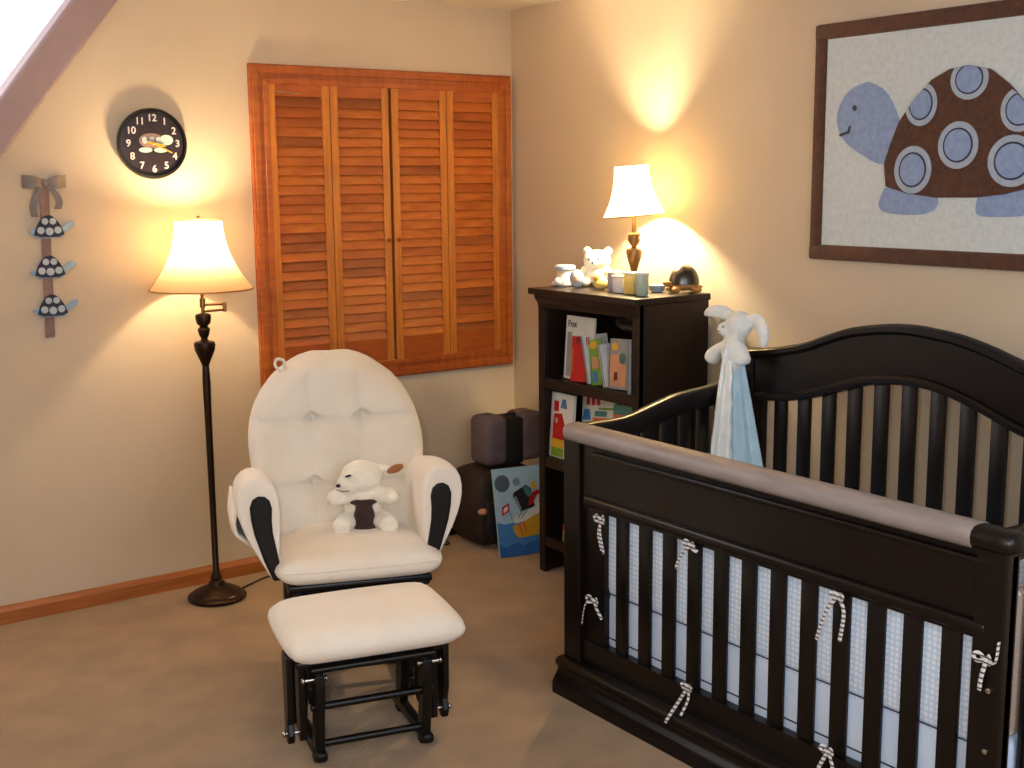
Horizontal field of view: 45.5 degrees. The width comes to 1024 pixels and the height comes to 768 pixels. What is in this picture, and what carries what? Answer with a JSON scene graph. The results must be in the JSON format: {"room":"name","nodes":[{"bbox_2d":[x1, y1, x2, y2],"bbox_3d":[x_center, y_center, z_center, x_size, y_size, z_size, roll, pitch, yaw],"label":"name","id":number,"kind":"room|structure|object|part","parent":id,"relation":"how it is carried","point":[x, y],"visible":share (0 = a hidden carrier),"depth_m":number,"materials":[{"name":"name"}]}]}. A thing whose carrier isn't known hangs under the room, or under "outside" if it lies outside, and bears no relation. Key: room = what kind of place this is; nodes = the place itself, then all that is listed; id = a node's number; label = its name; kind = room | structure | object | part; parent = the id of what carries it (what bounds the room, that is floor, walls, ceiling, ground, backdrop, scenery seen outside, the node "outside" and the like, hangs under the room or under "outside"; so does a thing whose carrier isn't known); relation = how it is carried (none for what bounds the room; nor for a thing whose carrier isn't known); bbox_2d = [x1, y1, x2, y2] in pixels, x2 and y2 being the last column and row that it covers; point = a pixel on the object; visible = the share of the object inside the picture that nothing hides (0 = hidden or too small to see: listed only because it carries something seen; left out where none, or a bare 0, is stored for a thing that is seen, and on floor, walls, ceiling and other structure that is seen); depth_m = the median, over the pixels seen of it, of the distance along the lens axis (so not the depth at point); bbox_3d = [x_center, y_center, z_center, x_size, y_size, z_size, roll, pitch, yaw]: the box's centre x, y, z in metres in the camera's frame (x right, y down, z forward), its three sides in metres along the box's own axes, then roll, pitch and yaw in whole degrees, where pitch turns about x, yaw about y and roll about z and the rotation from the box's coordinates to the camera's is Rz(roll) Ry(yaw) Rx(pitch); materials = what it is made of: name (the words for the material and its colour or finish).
{"room":"bedroom","nodes":[
{"label":"bedroom","id":0,"kind":"room"},
{"bbox_2d":[0,0,513,605],"bbox_3d":[-1.480,-0.301,4.303,3.800,2.200,0.126,-7,12,-35],"label":"wall","id":1,"kind":"structure","parent":0,"point":[104,471],"depth_m":4.38,"materials":[{"name":"paint"}]},
{"bbox_2d":[0,0,116,157],"bbox_3d":[-2.183,-0.595,3.739,2.120,1.420,0.155,-7,12,-35],"label":"window","id":2,"kind":"structure","parent":1,"relation":"in","point":[40,39],"depth_m":4.07,"materials":[{"name":"white"}]},
{"bbox_3d":[-2.238,-0.677,3.776,2.040,1.270,0.010,-7,12,-35],"label":"pane","id":3,"kind":"part","parent":2,"relation":"part of","materials":[{"name":"white"}]},
{"bbox_2d":[0,556,265,625],"bbox_3d":[-1.874,0.814,4.138,2.740,0.063,0.018,-7,12,-35],"label":"baseboard","id":4,"kind":"structure","parent":1,"relation":"attached to","point":[57,604],"depth_m":4.45,"materials":[{"name":"brown wood"}]},
{"bbox_2d":[117,108,186,178],"bbox_3d":[-1.266,-0.846,4.303,0.246,0.246,0.035,-7,12,-35],"label":"wall clock","id":5,"kind":"object","parent":1,"relation":"attached to","point":[151,142],"visible":1,"depth_m":4.29,"materials":[{"name":"black plastic"}]},
{"bbox_2d":[139,133,172,152],"bbox_3d":[-1.253,-0.848,4.302,0.124,0.067,0.002,-7,12,-35],"label":"picture","id":6,"kind":"object","parent":5,"relation":"attached to","point":[148,142],"depth_m":4.30,"materials":[{"name":"multicoloured paper"}]},
{"bbox_2d":[247,63,512,387],"bbox_3d":[-0.482,-0.633,4.910,1.178,1.222,0.029,-7,12,-35],"label":"window","id":7,"kind":"structure","parent":1,"relation":"in","point":[259,75],"depth_m":4.75,"materials":[{"name":"brown wood"}]},
{"bbox_2d":[268,84,336,365],"bbox_3d":[-0.803,-0.593,4.683,0.256,1.092,0.021,-7,12,-35],"label":"louvered shutter","id":8,"kind":"object","parent":7,"relation":"attached to","point":[300,140],"visible":0.81,"depth_m":4.67,"materials":[{"name":"brown wood"}]},
{"bbox_2d":[329,86,394,360],"bbox_3d":[-0.587,-0.619,4.824,0.256,1.092,0.040,-7,12,-35],"label":"louvered shutter","id":9,"kind":"object","parent":7,"relation":"attached to","point":[359,116],"visible":0.88,"depth_m":4.82,"materials":[{"name":"brown wood"}]},
{"bbox_3d":[-0.489,-0.635,4.920,1.078,1.122,0.003,-7,12,-35],"label":"pane","id":10,"kind":"part","parent":7,"relation":"part of","materials":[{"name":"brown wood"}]},
{"bbox_2d":[389,89,449,358],"bbox_3d":[-0.368,-0.646,4.978,0.256,1.092,0.040,-7,12,-35],"label":"louvered shutter","id":11,"kind":"object","parent":7,"relation":"attached to","point":[417,118],"visible":1,"depth_m":4.97,"materials":[{"name":"brown wood"}]},
{"bbox_2d":[446,91,499,353],"bbox_3d":[-0.163,-0.674,5.134,0.256,1.092,0.021,-7,12,-35],"label":"louvered shutter","id":12,"kind":"object","parent":7,"relation":"attached to","point":[471,117],"visible":1,"depth_m":5.13,"materials":[{"name":"brown wood"}]},
{"bbox_2d":[448,526,455,535],"bbox_3d":[-0.364,0.566,5.163,0.939,0.188,0.064,-7,12,-35],"label":"baseboard","id":13,"kind":"structure","parent":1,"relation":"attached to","point":[452,532],"depth_m":5.24,"materials":[{"name":"brown wood"}]},
{"bbox_2d":[273,91,299,94],"bbox_3d":[-0.839,-1.084,4.553,0.110,0.009,0.008,-7,12,-35],"label":"slat","id":14,"kind":"object","parent":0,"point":[273,91],"visible":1,"depth_m":4.55,"materials":[{"name":"wood"}]},
{"bbox_2d":[0,534,691,767],"bbox_3d":[0.049,1.156,2.485,3.900,0.100,5.400,-7,12,-35],"label":"floor","id":15,"kind":"structure","parent":0,"point":[159,680],"depth_m":3.65,"materials":[{"name":"carpet"}]},
{"bbox_2d":[148,216,253,606],"bbox_3d":[-1.084,0.099,4.359,0.360,1.387,0.360,-7,12,-35],"label":"floor lamp","id":16,"kind":"object","parent":15,"relation":"on","point":[200,261],"visible":1,"depth_m":4.22,"materials":[{"name":"brown metal"}]},
{"bbox_3d":[-1.090,-0.569,4.247,0.164,0.004,0.164,-7,12,-35],"label":"shade trim","id":17,"kind":"part","parent":16,"relation":"part of","materials":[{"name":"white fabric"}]},
{"bbox_3d":[-1.089,-0.450,4.267,0.356,0.240,0.356,-7,12,-35],"label":"lamp shade","id":18,"kind":"part","parent":16,"relation":"part of","materials":[{"name":"beige fabric"}]},
{"bbox_3d":[-1.056,-0.332,4.314,0.103,0.170,0.020,-9,12,-40],"label":"swing arm","id":19,"kind":"part","parent":16,"relation":"part of","materials":[{"name":"gold metal"}]},
{"bbox_2d":[242,575,269,587],"bbox_3d":[-0.890,0.736,4.711,0.052,0.007,0.408,9,13,44],"label":"power cord","id":20,"kind":"object","parent":15,"relation":"on","point":[268,575],"visible":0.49,"depth_m":4.63,"materials":[{"name":"brown plastic"}]},
{"bbox_2d":[227,349,461,703],"bbox_3d":[-0.542,0.406,3.809,0.680,0.953,0.728,-3,10,-15],"label":"glider chair","id":21,"kind":"object","parent":15,"relation":"on","point":[320,412],"visible":0.91,"depth_m":3.82,"materials":[{"name":"white fabric"}]},
{"bbox_3d":[-0.704,0.440,3.492,0.083,0.252,0.036,-3,10,-15],"label":"arm","id":22,"kind":"part","parent":21,"relation":"part of","materials":[{"name":"black paint"}]},
{"bbox_3d":[-0.638,0.738,3.745,0.044,0.320,0.460,-3,10,-15],"label":"frame","id":23,"kind":"part","parent":21,"relation":"part of","materials":[{"name":"black paint"}]},
{"bbox_2d":[248,349,422,535],"bbox_3d":[-0.561,0.187,3.923,0.556,0.559,0.321,-3,10,-15],"label":"cushion","id":24,"kind":"object","parent":21,"relation":"on","point":[320,412],"depth_m":3.90,"materials":[{"name":"white fabric"}]},
{"bbox_3d":[-0.496,0.556,3.761,0.420,0.042,0.450,-3,10,-15],"label":"seat frame","id":25,"kind":"part","parent":21,"relation":"part of","materials":[{"name":"black paint"}]},
{"bbox_2d":[275,521,441,584],"bbox_3d":[-0.494,0.488,3.740,0.505,0.097,0.530,-3,10,-15],"label":"seat cushion","id":26,"kind":"object","parent":21,"relation":"on","point":[308,552],"depth_m":3.55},
{"bbox_2d":[326,460,402,533],"bbox_3d":[-0.449,0.342,3.752,0.239,0.219,0.162,-2,10,-9],"label":"lamb","id":27,"kind":"object","parent":21,"relation":"on","point":[359,488],"visible":0.99,"depth_m":3.73,"materials":[{"name":"beige fabric"}]},
{"bbox_3d":[-0.349,0.722,3.825,0.044,0.320,0.460,-3,10,-15],"label":"frame","id":28,"kind":"part","parent":21,"relation":"part of","materials":[{"name":"black paint"}]},
{"bbox_3d":[-0.221,0.414,3.625,0.083,0.252,0.036,-3,10,-15],"label":"arm","id":29,"kind":"part","parent":21,"relation":"part of","materials":[{"name":"black paint"}]},
{"bbox_2d":[268,582,465,762],"bbox_3d":[-0.397,0.773,3.321,0.489,0.387,0.352,-4,10,-21],"label":"ottoman","id":30,"kind":"object","parent":15,"relation":"on","point":[318,634],"visible":1,"depth_m":3.21,"materials":[{"name":"white fabric"}]},
{"bbox_3d":[-0.546,0.848,3.288,0.032,0.252,0.310,-4,10,-21],"label":"frame","id":31,"kind":"part","parent":30,"relation":"part of","materials":[{"name":"black paint"}]},
{"bbox_2d":[268,582,465,663],"bbox_3d":[-0.397,0.634,3.298,0.490,0.106,0.355,-4,10,-21],"label":"cushion","id":32,"kind":"object","parent":30,"relation":"on","point":[379,623],"depth_m":3.19,"materials":[{"name":"white fabric"}]},
{"bbox_3d":[-0.408,0.700,3.305,0.400,0.031,0.266,-4,10,-21],"label":"seat frame","id":33,"kind":"part","parent":30,"relation":"part of","materials":[{"name":"black paint"}]},
{"bbox_3d":[-0.367,0.828,3.225,0.330,0.020,0.020,-4,10,-21],"label":"cross rail","id":34,"kind":"part","parent":30,"relation":"part of","materials":[{"name":"black paint"}]},
{"bbox_3d":[-0.372,0.934,3.257,0.290,0.020,0.020,-4,10,-21],"label":"cross rail","id":35,"kind":"part","parent":30,"relation":"part of","materials":[{"name":"black paint"}]},
{"bbox_3d":[-0.276,0.828,3.393,0.032,0.252,0.310,-4,10,-21],"label":"frame","id":36,"kind":"part","parent":30,"relation":"part of","materials":[{"name":"black paint"}]},
{"bbox_2d":[453,462,526,544],"bbox_3d":[-0.071,0.491,5.134,0.338,0.330,0.276,-7,12,-35],"label":"duffel bag","id":37,"kind":"object","parent":15,"relation":"on","point":[475,520],"visible":0.47,"depth_m":5.00,"materials":[{"name":"brown fabric"}]},
{"bbox_2d":[471,408,538,465],"bbox_3d":[-0.022,0.216,5.104,0.289,0.220,0.140,-7,12,-35],"label":"bag","id":38,"kind":"object","parent":37,"relation":"on","point":[511,437],"visible":0.98,"depth_m":5.04,"materials":[{"name":"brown fabric"}]},
{"bbox_3d":[-0.011,0.128,5.041,0.071,0.026,0.022,-7,12,-35],"label":"handle","id":39,"kind":"part","parent":38,"relation":"part of","materials":[{"name":"black fabric"}]},
{"bbox_3d":[-0.029,0.229,5.102,0.110,0.195,0.125,-7,12,-35],"label":"panel","id":40,"kind":"part","parent":38,"relation":"part of","materials":[{"name":"black fabric"}]},
{"bbox_2d":[491,465,539,557],"bbox_3d":[0.086,0.510,4.978,0.330,0.349,0.093,-5,10,-23],"label":"picture book","id":41,"kind":"object","parent":15,"relation":"on","point":[515,489],"visible":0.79,"depth_m":4.94,"materials":[{"name":"blue paper"}]},
{"bbox_2d":[528,284,710,571],"bbox_3d":[0.390,0.200,4.538,0.365,1.098,0.615,-7,12,-35],"label":"bookcase","id":42,"kind":"object","parent":15,"relation":"on","point":[669,334],"visible":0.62,"depth_m":4.32,"materials":[{"name":"brown wood"}]},
{"bbox_3d":[0.400,0.312,4.548,0.316,0.040,0.530,-7,12,-35],"label":"shelf","id":43,"kind":"part","parent":42,"relation":"part of","materials":[{"name":"brown wood"}]},
{"bbox_3d":[0.403,0.622,4.600,0.316,0.040,0.530,-7,12,-35],"label":"shelf","id":44,"kind":"part","parent":42,"relation":"part of","materials":[{"name":"brown wood"}]},
{"bbox_2d":[549,391,576,458],"bbox_3d":[0.190,0.158,4.605,0.030,0.245,0.135,-7,12,-35],"label":"picture book","id":45,"kind":"object","parent":42,"relation":"on","point":[563,406],"visible":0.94,"depth_m":4.61,"materials":[{"name":"paper"}]},
{"bbox_2d":[551,399,566,457],"bbox_3d":[0.178,0.165,4.612,0.002,0.221,0.082,-2,9,-36],"label":"art","id":46,"kind":"object","parent":45,"relation":"attached to","point":[558,422],"depth_m":4.62},
{"bbox_2d":[551,264,575,286],"bbox_3d":[0.198,-0.411,4.628,0.088,0.080,0.080,-7,12,-35],"label":"ceramic jar","id":47,"kind":"object","parent":42,"relation":"on","point":[562,279],"visible":0.95,"depth_m":4.60,"materials":[{"name":"white ceramic"}]},
{"bbox_2d":[551,278,561,285],"bbox_3d":[0.172,-0.386,4.620,0.032,0.034,0.052,-7,12,-35],"label":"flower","id":48,"kind":"object","parent":47,"relation":"on","point":[557,281],"depth_m":4.60,"materials":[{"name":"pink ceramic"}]},
{"bbox_3d":[0.245,0.177,4.747,0.326,1.075,0.036,-7,12,-35],"label":"panel","id":49,"kind":"part","parent":42,"relation":"part of","materials":[{"name":"brown wood"}]},
{"bbox_2d":[569,269,583,287],"bbox_3d":[0.241,-0.393,4.553,0.056,0.068,0.046,4,10,24],"label":"egg","id":50,"kind":"object","parent":42,"relation":"on","point":[576,278],"visible":1,"depth_m":4.54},
{"bbox_2d":[570,336,588,381],"bbox_3d":[0.248,-0.091,4.484,0.029,0.170,0.094,-7,12,-35],"label":"picture book","id":51,"kind":"object","parent":42,"relation":"on","point":[577,373],"visible":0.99,"depth_m":4.49,"materials":[{"name":"paper"}]},
{"bbox_2d":[571,336,580,372],"bbox_3d":[0.238,-0.107,4.487,0.002,0.135,0.058,0,4,-35],"label":"art","id":52,"kind":"object","parent":51,"relation":"attached to","point":[578,340],"depth_m":4.51},
{"bbox_2d":[564,315,596,378],"bbox_3d":[0.250,-0.131,4.512,0.025,0.235,0.165,-7,12,-35],"label":"picture book","id":53,"kind":"object","parent":42,"relation":"on","point":[575,325],"visible":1,"depth_m":4.53,"materials":[{"name":"paper"}]},
{"bbox_2d":[566,320,576,375],"bbox_3d":[0.221,-0.133,4.545,0.001,0.209,0.052,-3,9,-36],"label":"art","id":54,"kind":"object","parent":53,"relation":"attached to","point":[569,340],"depth_m":4.56},
{"bbox_3d":[0.397,0.011,4.498,0.316,0.040,0.530,-7,12,-35],"label":"shelf","id":55,"kind":"part","parent":42,"relation":"part of","materials":[{"name":"brown wood"}]},
{"bbox_2d":[580,333,607,383],"bbox_3d":[0.311,-0.093,4.471,0.120,0.175,0.048,-7,12,-35],"label":"picture book","id":56,"kind":"object","parent":42,"relation":"on","point":[603,336],"visible":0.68,"depth_m":4.44,"materials":[{"name":"paper"}]},
{"bbox_2d":[589,339,602,385],"bbox_3d":[0.305,-0.078,4.410,0.025,0.174,0.093,-7,12,-35],"label":"picture book","id":57,"kind":"object","parent":42,"relation":"on","point":[596,378],"visible":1,"depth_m":4.41,"materials":[{"name":"paper"}]},
{"bbox_2d":[590,341,598,382],"bbox_3d":[0.298,-0.080,4.410,0.001,0.149,0.047,-1,-4,-35],"label":"art","id":58,"kind":"object","parent":57,"relation":"attached to","point":[593,345],"depth_m":4.41},
{"bbox_2d":[580,247,612,285],"bbox_3d":[0.319,-0.441,4.593,0.124,0.148,0.100,4,10,24],"label":"bank","id":59,"kind":"object","parent":42,"relation":"on","point":[595,261],"visible":0.74,"depth_m":4.57,"materials":[{"name":"white ceramic"}]},
{"bbox_2d":[582,396,616,422],"bbox_3d":[0.320,0.162,4.507,0.046,0.263,0.214,-7,12,-35],"label":"picture book","id":60,"kind":"object","parent":42,"relation":"on","point":[593,409],"visible":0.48,"depth_m":4.51,"materials":[{"name":"paper"}]},
{"bbox_2d":[591,274,607,288],"bbox_3d":[0.328,-0.375,4.474,0.088,0.056,0.039,6,11,34],"label":"duck","id":61,"kind":"object","parent":42,"relation":"on","point":[598,283],"visible":0.9,"depth_m":4.46},
{"bbox_2d":[597,343,609,387],"bbox_3d":[0.366,-0.070,4.397,0.120,0.153,0.045,-7,12,-35],"label":"picture book","id":62,"kind":"object","parent":42,"relation":"on","point":[603,349],"visible":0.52,"depth_m":4.37,"materials":[{"name":"paper"}]},
{"bbox_2d":[607,271,622,291],"bbox_3d":[0.370,-0.370,4.398,0.058,0.072,0.058,8,13,42],"label":"ceramic cup","id":63,"kind":"object","parent":42,"relation":"on","point":[610,273],"visible":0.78,"depth_m":4.38,"materials":[{"name":"ceramic"}]},
{"bbox_2d":[611,275,623,292],"bbox_3d":[0.390,-0.355,4.338,0.056,0.061,0.056,8,13,42],"label":"ceramic cup","id":64,"kind":"object","parent":42,"relation":"on","point":[618,280],"visible":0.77,"depth_m":4.32,"materials":[{"name":"white ceramic"}]},
{"bbox_3d":[0.530,0.176,4.620,0.008,0.940,0.540,-7,12,-35],"label":"panel","id":65,"kind":"part","parent":42,"relation":"part of","materials":[{"name":"brown wood"}]},
{"bbox_2d":[609,338,631,389],"bbox_3d":[0.385,-0.069,4.305,0.028,0.184,0.124,-7,12,-35],"label":"picture book","id":66,"kind":"object","parent":42,"relation":"on","point":[618,365],"visible":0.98,"depth_m":4.31,"materials":[{"name":"paper"}]},
{"bbox_2d":[610,343,625,386],"bbox_3d":[0.374,-0.068,4.309,0.001,0.154,0.090,-1,5,-35],"label":"art","id":67,"kind":"object","parent":66,"relation":"attached to","point":[617,361],"depth_m":4.31},
{"bbox_2d":[613,404,631,417],"bbox_3d":[0.416,0.197,4.343,0.038,0.244,0.182,-7,12,-35],"label":"picture book","id":68,"kind":"object","parent":42,"relation":"on","point":[618,410],"visible":0.1,"depth_m":4.37,"materials":[{"name":"paper"}]},
{"bbox_2d":[615,317,631,331],"bbox_3d":[0.443,-0.212,4.402,0.096,0.051,0.185,-7,12,-35],"label":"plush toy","id":69,"kind":"object","parent":42,"relation":"on","point":[625,324],"visible":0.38,"depth_m":4.39,"materials":[{"name":"brown fabric"}]},
{"bbox_2d":[623,271,634,294],"bbox_3d":[0.422,-0.354,4.280,0.052,0.077,0.052,8,13,42],"label":"ceramic cup","id":70,"kind":"object","parent":42,"relation":"on","point":[629,277],"visible":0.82,"depth_m":4.26,"materials":[{"name":"yellow ceramic"}]},
{"bbox_2d":[627,342,631,394],"bbox_3d":[0.454,-0.060,4.247,0.120,0.182,0.022,-7,12,-35],"label":"picture book","id":71,"kind":"object","parent":42,"relation":"on","point":[629,375],"visible":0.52,"depth_m":4.21,"materials":[{"name":"paper"}]},
{"bbox_2d":[603,164,665,271],"bbox_3d":[0.443,-0.568,4.425,0.227,0.452,0.227,-7,12,-35],"label":"table lamp","id":72,"kind":"object","parent":42,"relation":"on","point":[633,195],"visible":0.93,"depth_m":4.34,"materials":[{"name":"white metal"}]},
{"bbox_3d":[0.443,-0.499,4.437,0.062,0.228,0.062,-7,12,-35],"label":"stem","id":73,"kind":"part","parent":72,"relation":"part of","materials":[{"name":"brown wood"}]},
{"bbox_3d":[0.435,-0.697,4.405,0.224,0.178,0.224,-11,11,-34],"label":"lamp shade","id":74,"kind":"part","parent":72,"relation":"part of","materials":[{"name":"beige fabric"}]},
{"bbox_2d":[634,272,649,295],"bbox_3d":[0.449,-0.346,4.226,0.054,0.080,0.054,8,13,42],"label":"ceramic cup","id":75,"kind":"object","parent":42,"relation":"on","point":[641,278],"visible":1,"depth_m":4.21,"materials":[{"name":"teal ceramic"}]},
{"bbox_2d":[649,284,665,291],"bbox_3d":[0.517,-0.342,4.360,0.068,0.026,0.068,-7,12,-35],"label":"dish","id":76,"kind":"object","parent":42,"relation":"on","point":[652,287],"visible":0.83,"depth_m":4.34,"materials":[{"name":"blue ceramic"}]},
{"bbox_3d":[0.556,0.246,4.318,0.326,1.075,0.036,-7,12,-35],"label":"panel","id":77,"kind":"part","parent":42,"relation":"part of","materials":[{"name":"brown wood"}]},
{"bbox_2d":[663,265,702,292],"bbox_3d":[0.602,-0.372,4.314,0.150,0.097,0.091,-2,10,-7],"label":"turtle figurine","id":78,"kind":"object","parent":42,"relation":"on","point":[683,277],"visible":1,"depth_m":4.28,"materials":[{"name":"brown ceramic"}]},
{"bbox_2d":[552,324,1023,767],"bbox_3d":[0.849,0.424,3.190,0.782,1.097,1.448,-7,12,-35],"label":"crib","id":79,"kind":"object","parent":15,"relation":"on","point":[958,573],"visible":0.88,"depth_m":3.13,"materials":[{"name":"brown wood"}]},
{"bbox_3d":[0.188,0.533,3.563,0.040,0.770,0.070,-7,12,-35],"label":"post","id":80,"kind":"part","parent":79,"relation":"part of","materials":[{"name":"brown wood"}]},
{"bbox_3d":[0.455,0.060,3.701,0.660,0.165,0.044,-7,12,-35],"label":"rail","id":81,"kind":"part","parent":79,"relation":"part of","materials":[{"name":"brown wood"}]},
{"bbox_3d":[0.555,0.949,3.063,0.052,0.108,1.425,-7,12,-35],"label":"moulding","id":82,"kind":"part","parent":79,"relation":"part of","materials":[{"name":"brown wood"}]},
{"bbox_3d":[0.586,0.870,3.072,0.030,0.100,1.330,-7,12,-35],"label":"rail","id":83,"kind":"part","parent":79,"relation":"part of","materials":[{"name":"brown wood"}]},
{"bbox_2d":[704,305,768,466],"bbox_3d":[0.697,0.022,3.815,0.185,0.527,0.208,0,10,4],"label":"comforter","id":84,"kind":"object","parent":79,"relation":"hanging from","point":[734,435],"visible":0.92,"depth_m":3.78,"materials":[{"name":"white fabric"}]},
{"bbox_2d":[710,348,762,466],"bbox_3d":[0.689,0.081,3.785,0.191,0.422,0.068,-2,10,-10],"label":"blanket","id":85,"kind":"object","parent":84,"relation":"on","point":[734,435],"depth_m":3.78,"materials":[{"name":"blue fabric"}]},
{"bbox_3d":[0.756,0.362,3.948,0.050,0.970,0.075,-7,12,-35],"label":"post","id":86,"kind":"part","parent":79,"relation":"part of","materials":[{"name":"brown wood"}]},
{"bbox_3d":[0.549,0.214,2.973,0.072,0.047,1.324,-7,12,-35],"label":"rail","id":87,"kind":"part","parent":79,"relation":"part of","materials":[{"name":"beige fabric"}]},
{"bbox_3d":[0.578,0.332,2.986,0.030,0.195,1.400,-7,12,-35],"label":"panel","id":88,"kind":"part","parent":79,"relation":"part of","materials":[{"name":"brown wood"}]},
{"bbox_3d":[0.580,0.412,2.963,0.020,0.030,1.280,-7,12,-35],"label":"moulding","id":89,"kind":"part","parent":79,"relation":"part of","materials":[{"name":"brown wood"}]},
{"bbox_3d":[0.596,0.278,2.916,0.014,0.014,1.270,-7,12,-35],"label":"moulding","id":90,"kind":"part","parent":79,"relation":"part of","materials":[{"name":"brown wood"}]},
{"bbox_2d":[581,514,1023,767],"bbox_3d":[0.842,0.604,3.189,0.734,0.575,1.364,-7,12,-35],"label":"bumper cover","id":91,"kind":"object","parent":79,"relation":"attached to","point":[930,663],"visible":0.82,"depth_m":2.88,"materials":[{"name":"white fabric"}]},
{"bbox_3d":[1.125,0.059,3.333,0.027,0.152,1.251,-7,12,-35],"label":"headboard moulding","id":92,"kind":"part","parent":79,"relation":"part of","materials":[{"name":"brown wood"}]},
{"bbox_3d":[0.968,0.706,2.488,0.040,0.770,0.070,-7,12,-35],"label":"post","id":93,"kind":"part","parent":79,"relation":"part of","materials":[{"name":"brown wood"}]},
{"bbox_3d":[0.961,0.305,2.406,0.067,0.044,0.090,-7,12,-35],"label":"rail","id":94,"kind":"part","parent":79,"relation":"part of","materials":[{"name":"brown wood"}]},
{"bbox_2d":[1007,733,1017,767],"bbox_3d":[0.859,0.702,3.243,0.620,0.135,1.320,-7,12,-35],"label":"mattress","id":95,"kind":"object","parent":79,"relation":"in","point":[1011,763],"visible":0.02,"depth_m":2.58,"materials":[{"name":"blue fabric"}]},
{"bbox_3d":[1.248,0.236,2.609,0.660,0.165,0.044,-7,12,-35],"label":"rail","id":96,"kind":"part","parent":79,"relation":"part of","materials":[{"name":"brown wood"}]},
{"bbox_2d":[400,0,559,9],"bbox_3d":[0.029,-1.113,2.106,3.900,0.100,5.400,-7,12,-35],"label":"ceiling","id":97,"kind":"structure","parent":0,"point":[492,4],"depth_m":4.91,"materials":[{"name":"paint"}]},
{"bbox_2d":[511,0,1023,527],"bbox_3d":[1.560,-0.151,3.247,0.100,2.200,5.200,-7,12,-35],"label":"wall","id":98,"kind":"structure","parent":0,"point":[716,97],"depth_m":4.23,"materials":[{"name":"paint"}]},
{"bbox_2d":[809,0,1023,271],"bbox_3d":[1.338,-0.678,3.354,0.024,0.727,1.310,-7,12,-35],"label":"framed picture","id":99,"kind":"object","parent":98,"relation":"attached to","point":[918,152],"visible":1,"depth_m":3.54,"materials":[{"name":"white fabric"}]},
{"bbox_2d":[894,146,930,193],"bbox_3d":[1.174,-0.627,3.581,0.008,0.138,0.128,-7,12,-35],"label":"spot","id":100,"kind":"object","parent":99,"relation":"attached to","point":[912,164],"depth_m":3.58,"materials":[{"name":"blue fabric"}]},
{"bbox_2d":[906,84,936,125],"bbox_3d":[1.184,-0.806,3.534,0.008,0.117,0.105,-7,12,-35],"label":"spot","id":101,"kind":"object","parent":99,"relation":"attached to","point":[921,99],"depth_m":3.53,"materials":[{"name":"blue fabric"}]},
{"bbox_2d":[938,121,977,168],"bbox_3d":[1.260,-0.674,3.451,0.008,0.132,0.130,-7,12,-35],"label":"spot","id":102,"kind":"object","parent":99,"relation":"attached to","point":[957,140],"depth_m":3.45,"materials":[{"name":"blue fabric"}]},
{"bbox_2d":[950,65,988,99],"bbox_3d":[1.273,-0.840,3.402,0.008,0.094,0.120,-7,12,-35],"label":"spot","id":103,"kind":"object","parent":99,"relation":"attached to","point":[967,82],"depth_m":3.40,"materials":[{"name":"blue fabric"}]},
{"bbox_2d":[988,135,1023,186],"bbox_3d":[1.360,-0.606,3.321,0.008,0.140,0.148,-7,12,-35],"label":"spot","id":104,"kind":"object","parent":99,"relation":"attached to","point":[1005,152],"depth_m":3.33,"materials":[{"name":"blue fabric"}]},
{"bbox_2d":[1001,89,1023,131],"bbox_3d":[1.364,-0.737,3.292,0.008,0.114,0.105,-7,12,-35],"label":"spot","id":105,"kind":"object","parent":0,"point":[1012,100],"depth_m":3.30,"materials":[{"name":"blue fabric"}]}
]}

